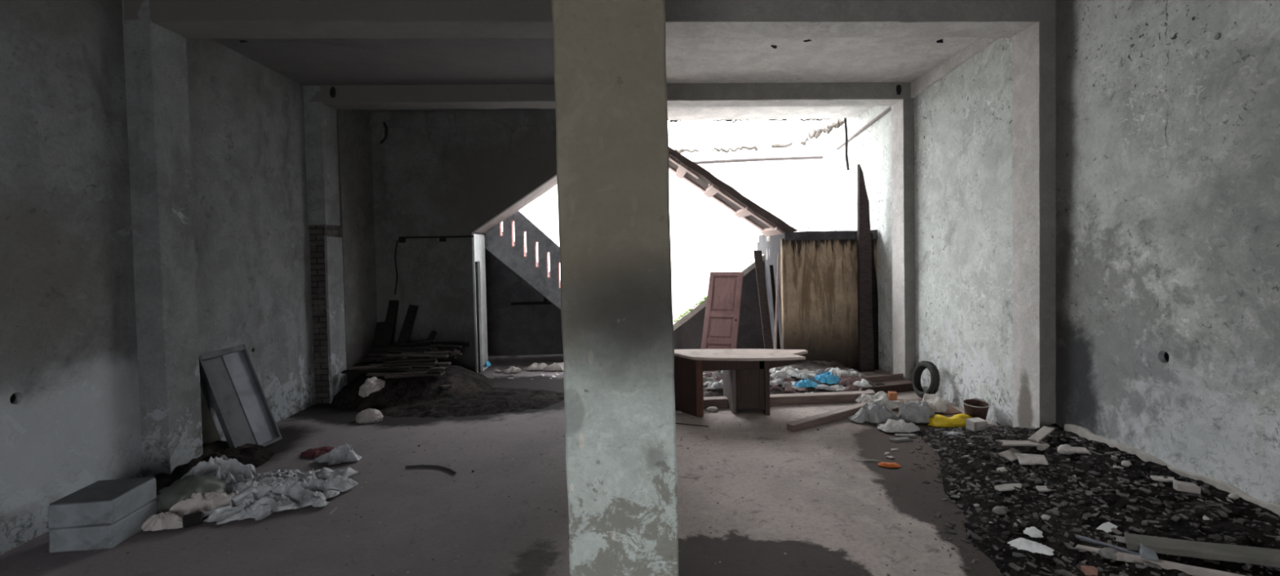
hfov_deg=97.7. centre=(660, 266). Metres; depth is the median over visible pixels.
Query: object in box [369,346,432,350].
plank
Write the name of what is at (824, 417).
wooden beam
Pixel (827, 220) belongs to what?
plant
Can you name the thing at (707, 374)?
rag
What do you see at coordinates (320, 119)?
trim
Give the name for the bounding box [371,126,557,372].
wall
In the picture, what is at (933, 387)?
tyre
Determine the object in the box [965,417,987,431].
carton
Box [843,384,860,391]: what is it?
rag
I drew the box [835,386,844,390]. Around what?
paper scrap
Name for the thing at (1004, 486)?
flake
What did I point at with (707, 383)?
rag
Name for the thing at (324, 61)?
ceiling
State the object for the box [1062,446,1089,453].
stone
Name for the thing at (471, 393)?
heap
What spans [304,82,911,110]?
beam
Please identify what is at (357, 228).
trim
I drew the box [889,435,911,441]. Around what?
piece
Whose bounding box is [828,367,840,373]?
paper scrap
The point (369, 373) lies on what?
plank
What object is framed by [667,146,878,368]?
staircase
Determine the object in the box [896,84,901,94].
pocket
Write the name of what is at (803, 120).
coping
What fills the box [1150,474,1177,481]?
flake
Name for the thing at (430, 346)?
plank
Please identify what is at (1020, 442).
board
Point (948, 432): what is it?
scrap
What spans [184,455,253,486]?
plastic sheet
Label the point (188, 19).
beam
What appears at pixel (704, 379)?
rag
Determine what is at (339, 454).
plastic sheet
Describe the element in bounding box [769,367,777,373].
rag
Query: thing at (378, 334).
board
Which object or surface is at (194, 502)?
plastic sheet
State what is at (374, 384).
sack
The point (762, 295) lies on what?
leaning board
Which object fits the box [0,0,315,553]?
wall
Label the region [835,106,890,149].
trim
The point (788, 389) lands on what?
rag
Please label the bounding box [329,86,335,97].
pocket
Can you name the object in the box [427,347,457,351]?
plank
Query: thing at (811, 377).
rag
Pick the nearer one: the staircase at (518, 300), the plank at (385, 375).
the plank at (385, 375)
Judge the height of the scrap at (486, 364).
0.091 m
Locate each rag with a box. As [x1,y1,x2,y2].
[702,372,712,376]
[702,377,716,381]
[702,380,713,385]
[705,386,716,388]
[711,370,723,377]
[712,376,723,381]
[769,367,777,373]
[769,380,777,384]
[770,384,779,388]
[771,376,786,381]
[772,370,790,377]
[781,364,797,372]
[781,381,791,386]
[783,377,795,381]
[783,386,796,391]
[795,371,810,378]
[796,386,807,391]
[800,370,813,373]
[808,374,814,379]
[810,383,826,387]
[813,368,822,374]
[825,384,844,390]
[834,368,850,375]
[837,374,860,384]
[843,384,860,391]
[848,369,860,375]
[857,373,865,377]
[858,376,870,383]
[859,383,871,386]
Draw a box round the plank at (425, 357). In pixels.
[391,357,429,360]
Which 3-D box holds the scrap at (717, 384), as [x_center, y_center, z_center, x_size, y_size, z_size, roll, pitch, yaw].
[0.695,1.458,6.930,0.193,0.073,0.148,-1,2,11]
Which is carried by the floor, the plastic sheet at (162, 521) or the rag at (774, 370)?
the plastic sheet at (162, 521)
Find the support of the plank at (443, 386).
on the heap at (471, 393)
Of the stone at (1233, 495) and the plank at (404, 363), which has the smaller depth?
the stone at (1233, 495)
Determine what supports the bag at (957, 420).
on the floor
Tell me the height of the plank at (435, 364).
0.029 m
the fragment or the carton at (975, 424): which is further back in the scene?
the carton at (975, 424)
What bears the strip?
on the floor
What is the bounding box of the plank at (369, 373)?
[366,372,444,375]
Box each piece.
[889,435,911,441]
[894,432,916,437]
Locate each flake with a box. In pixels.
[994,482,1022,490]
[1035,484,1056,491]
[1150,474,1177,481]
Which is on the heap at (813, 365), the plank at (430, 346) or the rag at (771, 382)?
the rag at (771, 382)
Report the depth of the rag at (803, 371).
7.42 m
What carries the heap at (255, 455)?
on the floor
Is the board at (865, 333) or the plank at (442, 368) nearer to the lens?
the plank at (442, 368)
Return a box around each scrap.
[481,360,489,367]
[708,381,723,388]
[773,377,783,383]
[787,369,799,376]
[814,384,830,389]
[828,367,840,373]
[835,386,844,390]
[853,378,866,386]
[875,461,900,466]
[945,431,962,434]
[1096,521,1117,532]
[1113,534,1126,542]
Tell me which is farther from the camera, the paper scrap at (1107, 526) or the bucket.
the bucket
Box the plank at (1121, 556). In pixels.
[1075,543,1246,575]
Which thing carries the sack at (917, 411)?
on the floor
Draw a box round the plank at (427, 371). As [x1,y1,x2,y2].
[375,369,441,373]
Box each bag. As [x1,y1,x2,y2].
[156,474,226,513]
[795,378,817,386]
[814,370,839,383]
[927,413,972,426]
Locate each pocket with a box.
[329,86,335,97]
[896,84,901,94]
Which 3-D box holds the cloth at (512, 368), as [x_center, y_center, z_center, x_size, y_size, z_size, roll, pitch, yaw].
[-2.268,1.553,8.506,0.292,0.096,0.207,-1,2,-3]
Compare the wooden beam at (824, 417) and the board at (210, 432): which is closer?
the board at (210, 432)
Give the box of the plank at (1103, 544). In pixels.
[1075,534,1139,555]
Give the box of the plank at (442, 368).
[390,366,446,370]
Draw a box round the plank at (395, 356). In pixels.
[359,354,407,361]
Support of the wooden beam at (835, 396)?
on the floor
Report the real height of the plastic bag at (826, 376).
0.142 m
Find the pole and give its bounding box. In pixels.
[773,253,779,368]
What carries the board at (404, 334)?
on the heap at (471, 393)
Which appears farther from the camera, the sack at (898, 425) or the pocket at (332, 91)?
the pocket at (332, 91)
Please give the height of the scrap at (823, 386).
0.044 m
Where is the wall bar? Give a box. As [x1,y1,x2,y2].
[398,235,474,242]
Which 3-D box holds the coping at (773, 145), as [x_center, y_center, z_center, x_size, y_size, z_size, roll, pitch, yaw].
[-0.250,-2.476,11.911,6.235,0.295,0.095,-1,2,-3]
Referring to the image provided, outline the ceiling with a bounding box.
[209,37,982,120]
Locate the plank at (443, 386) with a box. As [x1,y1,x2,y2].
[439,384,451,388]
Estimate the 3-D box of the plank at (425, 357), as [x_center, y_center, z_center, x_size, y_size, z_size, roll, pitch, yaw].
[-3.299,1.225,7.389,0.583,0.075,0.057,-1,2,-5]
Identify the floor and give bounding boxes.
[0,353,1004,575]
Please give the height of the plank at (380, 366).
0.032 m
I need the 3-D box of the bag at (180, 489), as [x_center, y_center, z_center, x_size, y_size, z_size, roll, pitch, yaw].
[-3.404,1.635,4.048,0.430,0.242,0.412,-1,2,-14]
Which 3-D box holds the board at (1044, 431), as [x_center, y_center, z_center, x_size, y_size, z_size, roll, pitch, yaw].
[3.112,1.365,4.562,0.307,0.059,0.081,-2,2,-35]
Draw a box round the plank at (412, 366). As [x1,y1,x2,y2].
[388,364,435,368]
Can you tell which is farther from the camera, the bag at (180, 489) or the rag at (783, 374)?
the rag at (783, 374)
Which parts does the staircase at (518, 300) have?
closet door, rail, post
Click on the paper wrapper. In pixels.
(1021, 543)
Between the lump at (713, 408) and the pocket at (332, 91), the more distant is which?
the pocket at (332, 91)
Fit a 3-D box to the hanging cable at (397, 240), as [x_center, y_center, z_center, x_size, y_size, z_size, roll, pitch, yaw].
[-3.826,0.015,8.079,0.073,0.782,0.023,-1,2,-3]
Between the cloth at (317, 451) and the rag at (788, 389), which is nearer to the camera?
the cloth at (317, 451)
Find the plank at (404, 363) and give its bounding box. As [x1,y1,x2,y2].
[391,363,406,365]
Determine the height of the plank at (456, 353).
0.030 m
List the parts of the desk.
corner post, panel, frame, panel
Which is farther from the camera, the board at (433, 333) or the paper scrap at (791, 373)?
the board at (433, 333)
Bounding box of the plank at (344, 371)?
[341,368,377,373]
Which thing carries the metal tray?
on the floor
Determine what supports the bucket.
on the floor
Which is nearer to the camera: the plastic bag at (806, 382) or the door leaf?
the plastic bag at (806, 382)
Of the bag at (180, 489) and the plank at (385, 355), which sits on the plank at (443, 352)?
the plank at (385, 355)
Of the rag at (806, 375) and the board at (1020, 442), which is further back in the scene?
the rag at (806, 375)
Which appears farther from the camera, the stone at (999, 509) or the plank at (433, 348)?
the plank at (433, 348)
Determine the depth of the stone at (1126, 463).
3.87 m
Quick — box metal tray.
[199,343,282,448]
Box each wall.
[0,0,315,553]
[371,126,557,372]
[833,0,1279,503]
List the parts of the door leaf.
panel, panel, panel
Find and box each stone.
[991,505,1007,514]
[996,466,1007,471]
[998,447,1048,465]
[1035,445,1048,450]
[1040,513,1050,519]
[1057,444,1074,454]
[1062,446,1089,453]
[1097,546,1118,559]
[1120,459,1131,466]
[1227,493,1239,498]
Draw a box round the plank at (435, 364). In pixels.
[410,363,440,365]
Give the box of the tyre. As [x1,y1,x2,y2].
[911,360,940,396]
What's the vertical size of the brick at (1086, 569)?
0.030 m
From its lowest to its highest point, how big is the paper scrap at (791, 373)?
0.074 m
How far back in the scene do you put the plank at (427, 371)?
6.94 m
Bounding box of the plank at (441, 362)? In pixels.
[368,361,451,365]
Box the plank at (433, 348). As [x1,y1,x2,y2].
[381,348,438,355]
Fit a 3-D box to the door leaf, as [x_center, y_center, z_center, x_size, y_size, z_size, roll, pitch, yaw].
[0.866,0.813,7.963,0.500,1.440,0.791,-1,2,20]
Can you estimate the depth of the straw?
4.71 m
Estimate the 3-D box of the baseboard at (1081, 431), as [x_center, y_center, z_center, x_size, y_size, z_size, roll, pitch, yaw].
[3.456,1.476,3.656,0.040,0.321,2.097,-1,2,-3]
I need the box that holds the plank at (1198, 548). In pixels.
[1124,533,1279,567]
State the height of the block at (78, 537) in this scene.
0.158 m
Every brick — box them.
[1080,564,1097,574]
[1173,480,1200,493]
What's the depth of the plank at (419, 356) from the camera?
7.33 m
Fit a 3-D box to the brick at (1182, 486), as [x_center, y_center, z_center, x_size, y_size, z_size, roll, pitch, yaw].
[3.204,1.344,3.408,0.115,0.041,0.078,0,2,26]
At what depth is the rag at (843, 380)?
6.95 m
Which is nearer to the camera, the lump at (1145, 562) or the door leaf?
the lump at (1145, 562)
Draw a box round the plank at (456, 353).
[448,352,462,355]
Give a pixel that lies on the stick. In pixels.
(675, 422)
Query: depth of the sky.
12.06 m
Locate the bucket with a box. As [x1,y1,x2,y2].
[962,398,990,419]
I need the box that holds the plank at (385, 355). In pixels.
[384,354,448,357]
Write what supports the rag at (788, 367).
on the heap at (813, 365)
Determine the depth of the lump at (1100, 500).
3.44 m
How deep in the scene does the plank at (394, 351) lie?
7.55 m
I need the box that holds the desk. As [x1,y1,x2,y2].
[673,348,807,417]
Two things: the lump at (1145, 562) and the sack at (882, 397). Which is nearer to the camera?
the lump at (1145, 562)
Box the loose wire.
[379,121,386,143]
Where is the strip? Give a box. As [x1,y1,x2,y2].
[404,464,456,473]
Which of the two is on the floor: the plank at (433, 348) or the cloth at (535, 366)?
the cloth at (535, 366)
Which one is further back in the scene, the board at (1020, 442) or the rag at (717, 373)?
the rag at (717, 373)
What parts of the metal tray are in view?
plate, scuffed plate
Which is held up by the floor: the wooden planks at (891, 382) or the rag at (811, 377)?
the wooden planks at (891, 382)
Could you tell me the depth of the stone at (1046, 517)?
3.40 m
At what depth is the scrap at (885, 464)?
4.57 m
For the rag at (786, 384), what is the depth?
6.91 m
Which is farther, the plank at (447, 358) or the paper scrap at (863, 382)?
the plank at (447, 358)
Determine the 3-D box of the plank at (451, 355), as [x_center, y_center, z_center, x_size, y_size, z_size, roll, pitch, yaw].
[-3.158,1.226,7.436,0.842,0.061,0.066,-1,2,-9]
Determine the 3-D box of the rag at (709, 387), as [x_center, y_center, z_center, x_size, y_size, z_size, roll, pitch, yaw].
[0.644,1.486,6.892,0.193,0.038,0.095,-2,2,-19]
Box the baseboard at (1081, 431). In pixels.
[1064,423,1279,515]
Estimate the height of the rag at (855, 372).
0.059 m
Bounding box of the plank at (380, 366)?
[348,364,439,369]
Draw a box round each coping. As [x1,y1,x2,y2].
[670,118,837,123]
[674,142,793,153]
[800,118,844,145]
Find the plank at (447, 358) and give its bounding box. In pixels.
[436,357,448,360]
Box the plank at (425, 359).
[382,358,437,364]
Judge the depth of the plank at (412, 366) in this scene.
7.04 m
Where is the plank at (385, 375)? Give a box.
[384,374,423,377]
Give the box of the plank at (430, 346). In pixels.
[382,345,436,352]
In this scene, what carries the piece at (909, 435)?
on the floor
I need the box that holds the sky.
[501,148,834,318]
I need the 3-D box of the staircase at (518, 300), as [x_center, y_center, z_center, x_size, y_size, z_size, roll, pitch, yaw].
[-2.488,-0.279,9.158,3.823,3.757,1.744,-1,2,-3]
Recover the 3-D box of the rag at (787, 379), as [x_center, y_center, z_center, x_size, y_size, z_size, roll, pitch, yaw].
[1.623,1.438,7.137,0.207,0.040,0.092,-1,2,2]
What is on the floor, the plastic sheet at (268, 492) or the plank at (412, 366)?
the plastic sheet at (268, 492)
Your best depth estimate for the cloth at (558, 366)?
8.53 m
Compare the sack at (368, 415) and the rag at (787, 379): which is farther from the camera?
the rag at (787, 379)
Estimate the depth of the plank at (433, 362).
7.19 m
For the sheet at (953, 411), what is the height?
0.020 m
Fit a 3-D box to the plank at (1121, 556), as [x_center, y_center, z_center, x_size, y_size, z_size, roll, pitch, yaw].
[2.540,1.502,2.811,0.042,0.164,0.741,-2,2,-38]
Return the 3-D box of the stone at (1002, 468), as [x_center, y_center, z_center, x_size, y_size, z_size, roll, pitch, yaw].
[2.593,1.530,4.216,0.105,0.025,0.087,-1,2,-3]
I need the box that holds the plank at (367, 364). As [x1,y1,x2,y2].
[359,361,383,365]
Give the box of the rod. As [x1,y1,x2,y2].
[693,155,823,164]
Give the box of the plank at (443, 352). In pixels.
[376,351,445,361]
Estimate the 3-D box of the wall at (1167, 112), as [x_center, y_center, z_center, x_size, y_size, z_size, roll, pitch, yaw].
[3.519,-0.397,3.869,0.200,4.050,12.420,-1,2,-3]
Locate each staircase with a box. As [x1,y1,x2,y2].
[473,175,563,373]
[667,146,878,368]
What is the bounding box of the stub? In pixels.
[936,39,943,43]
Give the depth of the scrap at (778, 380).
6.97 m
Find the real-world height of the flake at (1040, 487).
0.020 m
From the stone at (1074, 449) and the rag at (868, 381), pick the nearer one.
the stone at (1074, 449)
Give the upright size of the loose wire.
0.318 m
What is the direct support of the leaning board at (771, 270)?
on the floor
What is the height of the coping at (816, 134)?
0.302 m
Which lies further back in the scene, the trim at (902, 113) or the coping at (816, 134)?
the coping at (816, 134)
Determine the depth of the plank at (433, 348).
7.69 m
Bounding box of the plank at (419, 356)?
[407,355,432,358]
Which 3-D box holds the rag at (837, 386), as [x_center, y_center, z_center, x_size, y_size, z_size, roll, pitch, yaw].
[2.166,1.479,6.852,0.288,0.068,0.092,-1,2,-2]
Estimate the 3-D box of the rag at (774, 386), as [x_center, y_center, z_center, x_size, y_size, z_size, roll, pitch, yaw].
[1.403,1.473,6.856,0.119,0.036,0.072,-2,2,-17]
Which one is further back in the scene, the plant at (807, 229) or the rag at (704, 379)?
the plant at (807, 229)
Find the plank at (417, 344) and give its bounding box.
[410,343,462,347]
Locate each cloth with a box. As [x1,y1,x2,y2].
[299,445,334,457]
[502,365,520,372]
[524,362,547,369]
[542,362,563,369]
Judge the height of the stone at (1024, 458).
0.074 m
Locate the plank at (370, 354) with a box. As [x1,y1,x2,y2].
[368,353,381,355]
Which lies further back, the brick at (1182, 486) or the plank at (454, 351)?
the plank at (454, 351)
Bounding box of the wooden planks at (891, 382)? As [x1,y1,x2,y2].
[860,373,914,393]
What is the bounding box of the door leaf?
[701,271,743,372]
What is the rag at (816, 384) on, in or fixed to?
on the heap at (813, 365)
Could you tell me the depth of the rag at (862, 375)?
7.21 m
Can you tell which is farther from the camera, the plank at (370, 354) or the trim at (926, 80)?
the plank at (370, 354)
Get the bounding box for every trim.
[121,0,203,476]
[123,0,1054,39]
[302,85,346,403]
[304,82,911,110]
[336,109,377,383]
[369,110,555,128]
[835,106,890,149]
[890,82,915,380]
[911,37,999,97]
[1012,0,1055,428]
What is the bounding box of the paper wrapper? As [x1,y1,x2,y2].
[1007,537,1054,553]
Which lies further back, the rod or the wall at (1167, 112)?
the rod
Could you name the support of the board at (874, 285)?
on the floor
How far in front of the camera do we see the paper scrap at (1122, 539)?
3.04 m
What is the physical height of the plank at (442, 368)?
0.032 m
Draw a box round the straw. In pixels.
[856,458,883,461]
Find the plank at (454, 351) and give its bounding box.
[400,350,459,354]
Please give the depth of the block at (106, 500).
3.54 m
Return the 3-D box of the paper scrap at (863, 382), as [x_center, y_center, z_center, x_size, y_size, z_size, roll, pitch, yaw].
[2.471,1.436,6.912,0.221,0.079,0.130,-1,2,0]
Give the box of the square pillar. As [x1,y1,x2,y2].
[551,0,679,575]
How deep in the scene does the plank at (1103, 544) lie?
3.06 m
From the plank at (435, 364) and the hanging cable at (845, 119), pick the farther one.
the hanging cable at (845, 119)
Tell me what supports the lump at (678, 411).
on the floor
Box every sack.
[355,408,383,422]
[358,376,385,397]
[849,402,897,422]
[852,391,906,408]
[874,417,919,432]
[897,400,934,424]
[916,393,951,412]
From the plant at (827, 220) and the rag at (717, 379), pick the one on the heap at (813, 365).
the rag at (717, 379)
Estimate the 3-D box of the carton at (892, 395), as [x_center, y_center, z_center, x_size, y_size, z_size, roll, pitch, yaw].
[2.541,1.415,6.125,0.093,0.096,0.073,-1,2,3]
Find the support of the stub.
attached to the ceiling
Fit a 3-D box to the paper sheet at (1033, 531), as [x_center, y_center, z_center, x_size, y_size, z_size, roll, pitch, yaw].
[2.186,1.559,3.273,0.166,0.029,0.085,-2,2,-22]
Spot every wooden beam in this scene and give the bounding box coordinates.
[703,390,875,408]
[786,400,874,431]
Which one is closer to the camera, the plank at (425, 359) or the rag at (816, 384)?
the rag at (816, 384)
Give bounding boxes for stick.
[675,422,708,426]
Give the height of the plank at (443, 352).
0.063 m
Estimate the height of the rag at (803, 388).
0.040 m
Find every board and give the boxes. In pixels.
[200,386,221,444]
[365,321,384,373]
[377,299,399,362]
[395,304,417,346]
[424,329,437,343]
[753,249,773,348]
[768,264,780,348]
[857,164,875,371]
[870,232,879,369]
[995,439,1049,446]
[1027,425,1054,441]
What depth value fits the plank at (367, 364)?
7.31 m
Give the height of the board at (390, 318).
1.182 m
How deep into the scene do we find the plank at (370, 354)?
7.69 m
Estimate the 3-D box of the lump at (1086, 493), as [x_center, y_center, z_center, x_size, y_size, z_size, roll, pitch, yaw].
[2.737,1.447,3.557,0.050,0.013,0.032,0,2,34]
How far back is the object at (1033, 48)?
4.83 m
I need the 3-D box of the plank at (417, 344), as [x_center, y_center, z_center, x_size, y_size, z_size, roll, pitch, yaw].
[-3.191,1.107,7.817,0.888,0.030,0.066,1,2,11]
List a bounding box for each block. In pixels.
[47,475,156,527]
[48,499,157,551]
[1138,542,1158,559]
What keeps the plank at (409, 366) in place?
on the plank at (442, 368)
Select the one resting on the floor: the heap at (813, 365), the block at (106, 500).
the heap at (813, 365)
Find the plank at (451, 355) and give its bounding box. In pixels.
[436,354,456,358]
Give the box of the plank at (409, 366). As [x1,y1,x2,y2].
[357,365,411,372]
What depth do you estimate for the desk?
6.12 m
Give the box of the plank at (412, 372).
[372,371,426,376]
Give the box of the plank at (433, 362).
[391,360,437,364]
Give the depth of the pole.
8.01 m
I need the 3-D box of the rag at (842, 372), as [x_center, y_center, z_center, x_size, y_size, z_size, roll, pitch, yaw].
[2.364,1.377,7.271,0.251,0.077,0.151,0,2,24]
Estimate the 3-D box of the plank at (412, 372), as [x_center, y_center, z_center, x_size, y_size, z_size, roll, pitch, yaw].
[-3.212,1.325,6.916,0.659,0.029,0.098,-3,2,-1]
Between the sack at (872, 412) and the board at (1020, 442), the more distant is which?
the sack at (872, 412)
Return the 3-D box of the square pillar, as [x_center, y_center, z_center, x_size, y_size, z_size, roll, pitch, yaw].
[-0.187,-0.101,2.422,0.472,3.687,0.430,-1,2,-3]
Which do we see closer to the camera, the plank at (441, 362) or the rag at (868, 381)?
the rag at (868, 381)
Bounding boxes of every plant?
[805,222,821,231]
[824,218,842,231]
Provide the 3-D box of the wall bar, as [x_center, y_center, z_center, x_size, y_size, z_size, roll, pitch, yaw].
[-3.255,-0.398,8.124,1.062,0.086,0.052,-1,2,-3]
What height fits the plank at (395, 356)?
0.081 m
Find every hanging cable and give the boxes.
[394,240,397,293]
[844,118,849,170]
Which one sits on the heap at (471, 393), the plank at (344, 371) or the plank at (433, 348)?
the plank at (344, 371)
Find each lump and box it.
[675,409,682,413]
[705,405,718,412]
[1085,491,1094,495]
[1097,497,1107,503]
[1143,561,1154,567]
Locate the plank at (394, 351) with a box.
[369,350,426,353]
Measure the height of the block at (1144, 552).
0.051 m
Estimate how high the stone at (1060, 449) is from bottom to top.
0.067 m
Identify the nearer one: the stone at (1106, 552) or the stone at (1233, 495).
the stone at (1106, 552)
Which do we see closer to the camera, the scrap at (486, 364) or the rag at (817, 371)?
the rag at (817, 371)
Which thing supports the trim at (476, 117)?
attached to the wall at (428, 181)
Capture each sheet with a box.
[139,510,183,531]
[172,490,244,515]
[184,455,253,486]
[201,465,359,522]
[315,443,360,464]
[891,398,961,414]
[1022,526,1044,537]
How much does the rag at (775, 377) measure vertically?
0.051 m
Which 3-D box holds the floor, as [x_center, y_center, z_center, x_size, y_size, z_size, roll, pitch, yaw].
[-0.220,1.756,5.543,14.000,0.200,17.000,-1,2,-3]
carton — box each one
[887,390,897,399]
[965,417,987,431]
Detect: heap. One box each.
[151,440,274,494]
[328,364,564,417]
[702,360,886,396]
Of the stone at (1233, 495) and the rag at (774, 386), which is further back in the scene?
the rag at (774, 386)
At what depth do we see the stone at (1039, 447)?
4.41 m

